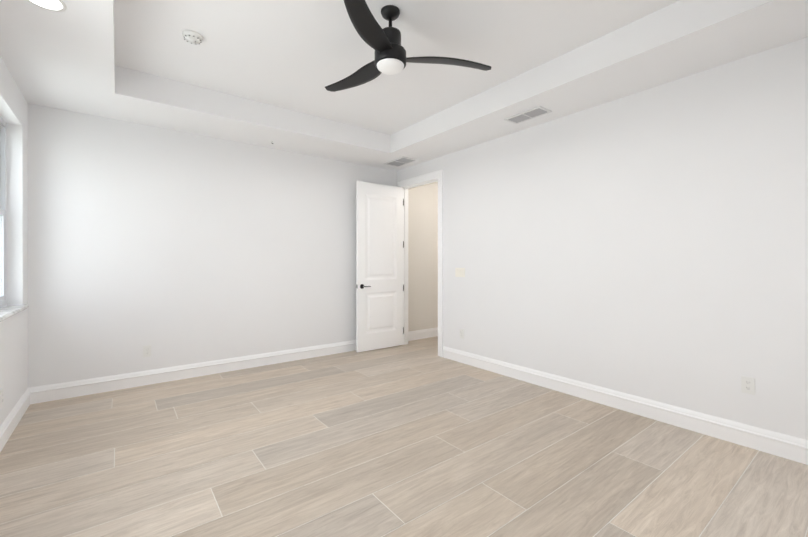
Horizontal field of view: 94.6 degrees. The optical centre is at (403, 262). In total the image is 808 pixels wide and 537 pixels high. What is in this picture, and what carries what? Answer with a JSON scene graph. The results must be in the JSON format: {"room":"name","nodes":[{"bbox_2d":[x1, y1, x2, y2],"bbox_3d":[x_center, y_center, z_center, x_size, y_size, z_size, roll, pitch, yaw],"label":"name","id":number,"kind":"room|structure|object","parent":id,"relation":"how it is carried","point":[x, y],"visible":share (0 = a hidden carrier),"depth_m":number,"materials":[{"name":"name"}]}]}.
{"room":"empty bedroom","nodes":[
{"label":"empty bedroom","id":0,"kind":"room"},
{"bbox_2d":[0,56,27,425],"bbox_3d":[-1.838,-0.333,1.161,0.200,3.250,5.830,0,0,-37],"label":"wall","id":1,"kind":"structure","parent":0,"point":[13,328],"depth_m":3.15,"materials":[{"name":"paint"}]},
{"bbox_2d":[0,388,2,407],"bbox_3d":[-2.804,0.944,2.596,0.009,0.118,0.072,0,0,-37],"label":"electrical outlet","id":2,"kind":"object","parent":1,"relation":"attached to","point":[1,397],"visible":1,"depth_m":2.58,"materials":[{"name":"white plastic"}]},
{"bbox_2d":[0,116,6,308],"bbox_3d":[-3.075,-0.401,2.745,0.063,1.540,0.950,0,0,-37],"label":"window","id":3,"kind":"structure","parent":1,"relation":"in","point":[3,247],"depth_m":3.09,"materials":[{"name":"white glass"}]},
{"bbox_2d":[0,305,28,321],"bbox_3d":[-2.383,0.386,1.985,0.126,0.032,3.090,0,0,-37],"label":"window sill","id":4,"kind":"structure","parent":1,"relation":"attached to","point":[6,312],"depth_m":2.86,"materials":[{"name":"stone"}]},
{"bbox_2d":[0,387,31,451],"bbox_3d":[-1.750,1.216,1.231,0.022,0.152,5.430,0,0,-37],"label":"baseboard","id":5,"kind":"structure","parent":1,"relation":"attached to","point":[14,417],"depth_m":2.87,"materials":[{"name":"white paint"}]},
{"bbox_2d":[28,103,437,387],"bbox_3d":[-1.192,-0.341,5.201,5.740,3.250,0.200,0,0,-37],"label":"wall","id":6,"kind":"structure","parent":0,"point":[172,248],"depth_m":4.12,"materials":[{"name":"paint"}]},
{"bbox_2d":[143,345,150,356],"bbox_3d":[-2.700,0.932,3.917,0.072,0.118,0.009,0,0,-37],"label":"electrical outlet","id":7,"kind":"object","parent":6,"relation":"attached to","point":[147,351],"visible":1,"depth_m":3.92,"materials":[{"name":"white plastic"}]},
{"bbox_2d":[32,340,355,403],"bbox_3d":[-1.742,1.209,4.640,4.120,0.152,0.025,0,0,-37],"label":"baseboard","id":8,"kind":"structure","parent":6,"relation":"attached to","point":[45,393],"depth_m":4.06,"materials":[{"name":"white paint"}]},
{"bbox_2d":[408,327,437,340],"bbox_3d":[0.531,1.206,6.434,1.430,0.152,0.022,0,0,-37],"label":"baseboard","id":9,"kind":"structure","parent":6,"relation":"attached to","point":[431,332],"depth_m":6.26,"materials":[{"name":"white paint"}]},
{"bbox_2d":[0,336,807,536],"bbox_3d":[0.489,1.348,2.895,6.200,0.120,5.950,0,0,-37],"label":"floor","id":10,"kind":"structure","parent":0,"point":[418,438],"depth_m":2.38,"materials":[{"name":"beige tile"}]},
{"bbox_2d":[0,0,807,170],"bbox_3d":[-0.111,-1.701,2.481,4.150,0.520,5.430,0,0,-37],"label":"ceiling","id":11,"kind":"structure","parent":0,"point":[263,73],"depth_m":2.94,"materials":[{"name":"paint"}]},
{"bbox_2d":[27,0,66,11],"bbox_3d":[-1.974,-1.437,2.043,0.184,0.007,0.184,0,0,-37],"label":"recessed light","id":12,"kind":"object","parent":11,"relation":"in","point":[56,5],"visible":1,"depth_m":2.08,"materials":[{"name":"white plastic"}]},
{"bbox_2d":[182,30,202,43],"bbox_3d":[-1.565,-1.659,2.759,0.132,0.046,0.132,0,0,-37],"label":"smoke detector","id":13,"kind":"object","parent":11,"relation":"attached to","point":[193,37],"visible":1,"depth_m":2.73,"materials":[{"name":"white plastic"}]},
{"bbox_2d":[384,156,416,166],"bbox_3d":[-0.053,-1.441,5.341,0.260,0.011,0.460,0,0,-37],"label":"ceiling vent","id":14,"kind":"object","parent":11,"relation":"in","point":[400,161],"visible":0.98,"depth_m":5.31,"materials":[{"name":"silver metal"}]},
{"bbox_2d":[325,0,490,91],"bbox_3d":[-0.134,-1.480,2.629,1.293,0.403,1.214,0,0,-37],"label":"fan","id":15,"kind":"object","parent":11,"relation":"hanging from","point":[389,49],"visible":1,"depth_m":2.44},
{"bbox_2d":[504,106,551,123],"bbox_3d":[1.206,-1.438,3.647,0.200,0.011,0.400,0,0,-37],"label":"ceiling vent","id":16,"kind":"object","parent":11,"relation":"in","point":[529,114],"visible":1,"depth_m":3.63,"materials":[{"name":"silver metal"}]},
{"bbox_2d":[397,37,807,439],"bbox_3d":[1.523,-0.338,3.861,0.120,3.250,5.630,0,0,-37],"label":"wall","id":17,"kind":"structure","parent":0,"point":[651,243],"depth_m":3.05,"materials":[{"name":"paint"}]},
{"bbox_2d":[356,181,403,351],"bbox_3d":[-0.342,0.059,5.523,0.816,2.425,0.162,0,0,-37],"label":"door","id":18,"kind":"structure","parent":17,"relation":"in","point":[379,266],"depth_m":5.48,"materials":[{"name":"white paint"}]},
{"bbox_2d":[397,169,442,356],"bbox_3d":[0.268,0.012,5.501,0.164,2.544,1.028,0,0,-37],"label":"door frame","id":19,"kind":"structure","parent":17,"relation":"attached to","point":[426,177],"depth_m":5.31,"materials":[{"name":"white paint"}]},
{"bbox_2d":[455,268,464,276],"bbox_3d":[0.719,0.129,4.802,0.012,0.118,0.165,0,0,-37],"label":"switch plate","id":20,"kind":"object","parent":17,"relation":"attached to","point":[459,272],"visible":1,"depth_m":4.79,"materials":[{"name":"white plastic"}]},
{"bbox_2d":[460,329,463,338],"bbox_3d":[0.739,0.915,4.780,0.009,0.118,0.072,0,0,-37],"label":"electrical outlet","id":21,"kind":"object","parent":17,"relation":"attached to","point":[462,333],"visible":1,"depth_m":4.77,"materials":[{"name":"white plastic"}]},
{"bbox_2d":[443,346,807,464],"bbox_3d":[1.855,1.212,3.314,0.022,0.152,4.355,0,0,-37],"label":"baseboard","id":22,"kind":"structure","parent":17,"relation":"attached to","point":[775,443],"depth_m":3.03,"materials":[{"name":"white paint"}]},
{"bbox_2d":[741,376,754,394],"bbox_3d":[2.405,0.859,2.605,0.009,0.118,0.072,0,0,-37],"label":"electrical outlet","id":23,"kind":"object","parent":17,"relation":"attached to","point":[747,385],"visible":1,"depth_m":2.60,"materials":[{"name":"white plastic"}]}
]}

